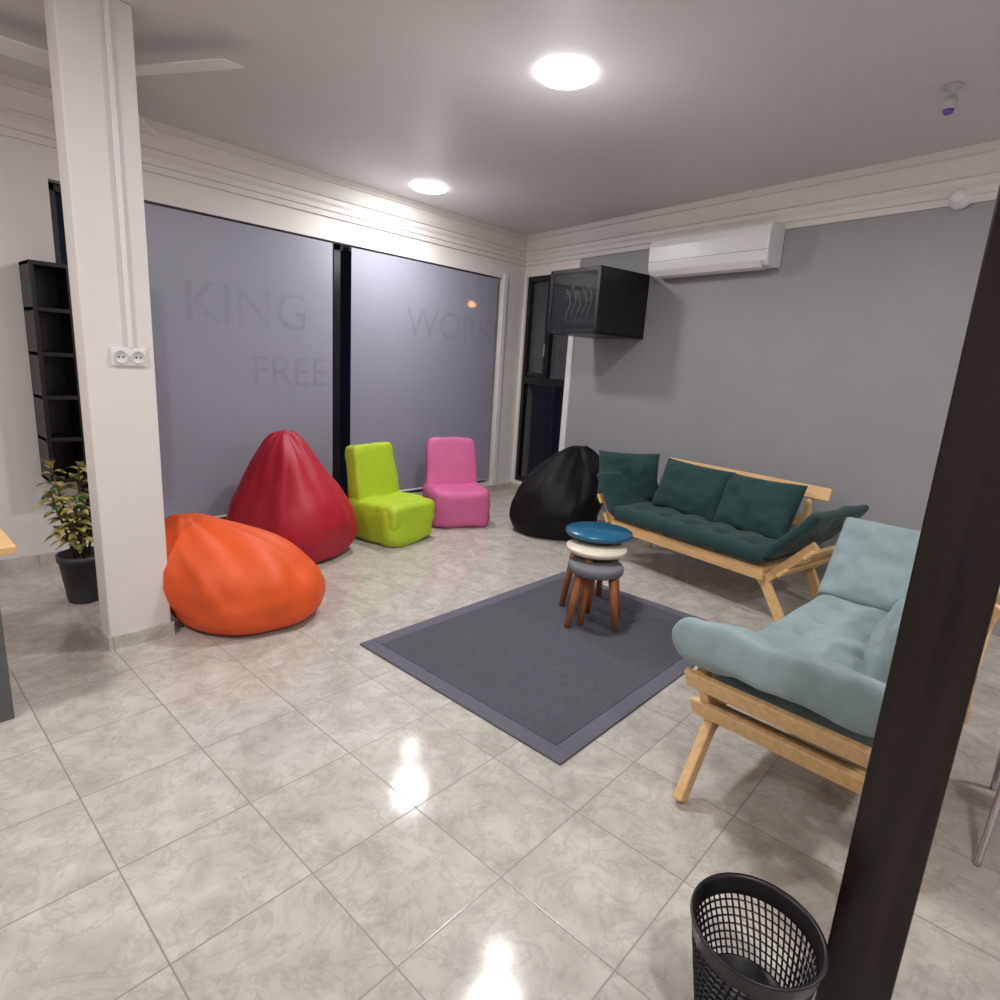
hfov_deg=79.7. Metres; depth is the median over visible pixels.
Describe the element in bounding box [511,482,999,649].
baseboard
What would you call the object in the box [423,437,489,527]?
chair
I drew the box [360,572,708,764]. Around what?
rug
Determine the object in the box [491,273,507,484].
trim
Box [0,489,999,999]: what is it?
floor
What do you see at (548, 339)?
frame
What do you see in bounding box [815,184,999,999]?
wooden post
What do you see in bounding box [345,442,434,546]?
chair
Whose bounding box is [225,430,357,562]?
bean bag
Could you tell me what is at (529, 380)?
frame
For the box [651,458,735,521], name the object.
pillow
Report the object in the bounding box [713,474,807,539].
pillow
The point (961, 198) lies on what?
fire alarm
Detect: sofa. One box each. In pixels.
[596,450,868,620]
[672,517,999,802]
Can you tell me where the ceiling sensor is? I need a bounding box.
[941,81,963,115]
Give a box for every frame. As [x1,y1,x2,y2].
[48,182,85,518]
[87,480,483,536]
[333,243,340,484]
[515,277,534,479]
[515,476,525,481]
[522,376,564,386]
[529,275,550,281]
[541,275,552,377]
[558,342,567,451]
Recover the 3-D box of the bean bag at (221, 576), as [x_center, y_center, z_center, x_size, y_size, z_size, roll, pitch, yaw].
[-1.515,0.370,3.457,0.933,0.580,0.927,15,17,40]
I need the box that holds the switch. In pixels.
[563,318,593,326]
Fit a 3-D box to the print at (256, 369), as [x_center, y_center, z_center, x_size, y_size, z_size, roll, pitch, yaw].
[-1.761,-1.089,5.075,0.001,0.232,0.669,15,17,40]
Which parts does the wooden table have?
leg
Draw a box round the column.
[44,0,170,636]
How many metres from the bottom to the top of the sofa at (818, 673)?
0.874 m
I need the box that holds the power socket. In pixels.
[111,347,146,366]
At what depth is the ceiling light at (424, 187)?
4.92 m
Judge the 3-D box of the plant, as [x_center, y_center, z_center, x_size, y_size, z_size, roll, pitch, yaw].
[-2.435,0.181,3.439,0.352,0.841,0.336,-4,15,-30]
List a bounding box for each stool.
[559,521,632,605]
[564,556,623,630]
[566,539,626,624]
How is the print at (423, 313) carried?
attached to the roller blind at (423, 334)
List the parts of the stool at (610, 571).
leg, leg, leg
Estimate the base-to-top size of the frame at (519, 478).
0.050 m
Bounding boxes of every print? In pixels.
[185,279,305,329]
[253,355,326,385]
[407,307,492,343]
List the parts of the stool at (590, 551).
leg, leg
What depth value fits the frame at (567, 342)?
6.62 m
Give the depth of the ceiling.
3.07 m
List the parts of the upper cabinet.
door frame, door frame, door frame, patch panel, door frame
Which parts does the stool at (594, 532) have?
leg, leg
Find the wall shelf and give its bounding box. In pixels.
[19,259,87,482]
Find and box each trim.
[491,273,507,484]
[559,261,580,450]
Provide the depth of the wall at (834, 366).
4.43 m
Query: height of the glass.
1.140 m
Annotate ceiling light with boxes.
[412,182,446,193]
[537,59,594,89]
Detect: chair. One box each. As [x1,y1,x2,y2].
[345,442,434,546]
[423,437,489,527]
[973,749,999,866]
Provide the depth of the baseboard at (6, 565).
3.98 m
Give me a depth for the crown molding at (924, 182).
4.25 m
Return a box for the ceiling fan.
[0,35,245,136]
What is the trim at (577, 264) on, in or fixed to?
attached to the wall at (834, 366)
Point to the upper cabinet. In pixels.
(600, 301)
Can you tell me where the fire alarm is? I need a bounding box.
[948,188,973,209]
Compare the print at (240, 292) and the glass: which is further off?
the glass
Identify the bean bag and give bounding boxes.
[163,513,325,634]
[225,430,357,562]
[509,445,602,538]
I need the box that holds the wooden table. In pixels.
[0,528,16,721]
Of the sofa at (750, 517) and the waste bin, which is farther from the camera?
the sofa at (750, 517)
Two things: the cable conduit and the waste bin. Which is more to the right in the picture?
the waste bin
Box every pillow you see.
[596,450,659,501]
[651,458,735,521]
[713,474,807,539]
[864,593,906,682]
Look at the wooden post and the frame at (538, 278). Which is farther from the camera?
the frame at (538, 278)
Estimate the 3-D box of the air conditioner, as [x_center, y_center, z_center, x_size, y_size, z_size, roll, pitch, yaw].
[1.720,-2.015,4.893,0.205,0.332,1.130,-6,16,-36]
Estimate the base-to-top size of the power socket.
0.083 m
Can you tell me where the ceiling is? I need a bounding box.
[0,0,999,235]
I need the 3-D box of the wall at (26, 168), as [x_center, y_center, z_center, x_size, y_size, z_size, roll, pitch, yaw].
[-2.357,-1.116,4.513,0.180,2.900,8.064,15,17,40]
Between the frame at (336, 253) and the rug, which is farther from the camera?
the frame at (336, 253)
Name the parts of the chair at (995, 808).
leg frame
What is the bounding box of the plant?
[32,459,98,603]
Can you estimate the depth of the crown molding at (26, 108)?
4.56 m
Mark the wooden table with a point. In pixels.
(7, 547)
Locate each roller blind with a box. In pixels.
[144,202,332,518]
[349,247,497,491]
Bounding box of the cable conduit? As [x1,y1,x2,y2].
[103,0,132,347]
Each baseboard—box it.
[0,482,510,572]
[98,619,174,650]
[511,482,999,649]
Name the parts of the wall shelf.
shelf, shelf, shelf, shelf, shelf, shelf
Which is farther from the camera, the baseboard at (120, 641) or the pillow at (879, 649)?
the baseboard at (120, 641)
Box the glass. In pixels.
[528,281,567,379]
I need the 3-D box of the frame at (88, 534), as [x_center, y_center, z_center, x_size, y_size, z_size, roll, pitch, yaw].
[-1.587,-0.013,5.748,0.040,0.060,4.150,15,17,40]
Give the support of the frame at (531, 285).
attached to the wall at (834, 366)
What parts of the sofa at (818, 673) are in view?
leg, arm post, rail, seat mattress, leg, arm post, post, post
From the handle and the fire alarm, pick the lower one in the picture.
the handle
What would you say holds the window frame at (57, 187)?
in the wall at (26, 168)
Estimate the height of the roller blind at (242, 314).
2.280 m
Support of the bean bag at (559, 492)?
on the floor
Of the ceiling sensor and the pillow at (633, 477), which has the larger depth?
the pillow at (633, 477)
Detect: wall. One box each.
[0,135,533,559]
[511,200,999,636]
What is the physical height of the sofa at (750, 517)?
0.858 m
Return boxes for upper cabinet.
[547,265,649,338]
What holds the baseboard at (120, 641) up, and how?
attached to the column
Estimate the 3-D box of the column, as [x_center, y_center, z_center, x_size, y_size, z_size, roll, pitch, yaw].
[-1.809,-0.695,2.819,0.150,2.900,0.283,15,17,40]
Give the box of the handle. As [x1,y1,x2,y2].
[543,344,545,356]
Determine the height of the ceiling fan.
0.178 m
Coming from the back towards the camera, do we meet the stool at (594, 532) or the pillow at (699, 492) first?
the pillow at (699, 492)
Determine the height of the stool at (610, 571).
0.387 m
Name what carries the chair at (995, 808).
on the floor
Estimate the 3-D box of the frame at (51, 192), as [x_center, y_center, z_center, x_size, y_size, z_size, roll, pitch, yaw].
[-2.900,-0.860,4.005,0.040,2.320,0.050,15,17,40]
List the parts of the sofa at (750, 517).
arm post, leg, rail, seat mattress, rail, leg, rail, arm post, rail, post, leg, arm post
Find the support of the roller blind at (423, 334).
attached to the wall at (26, 168)
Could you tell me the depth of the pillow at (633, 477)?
4.97 m
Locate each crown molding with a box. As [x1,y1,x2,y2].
[0,73,526,265]
[526,140,999,265]
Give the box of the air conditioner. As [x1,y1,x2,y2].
[648,221,785,278]
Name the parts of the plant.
stem, stem, pot, stem, stem, stem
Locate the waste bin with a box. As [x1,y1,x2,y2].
[690,872,828,999]
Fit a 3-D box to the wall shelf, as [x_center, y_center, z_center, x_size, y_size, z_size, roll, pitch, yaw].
[-2.676,-0.807,3.903,0.255,1.330,0.570,15,17,40]
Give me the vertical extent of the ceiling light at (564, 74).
0.023 m

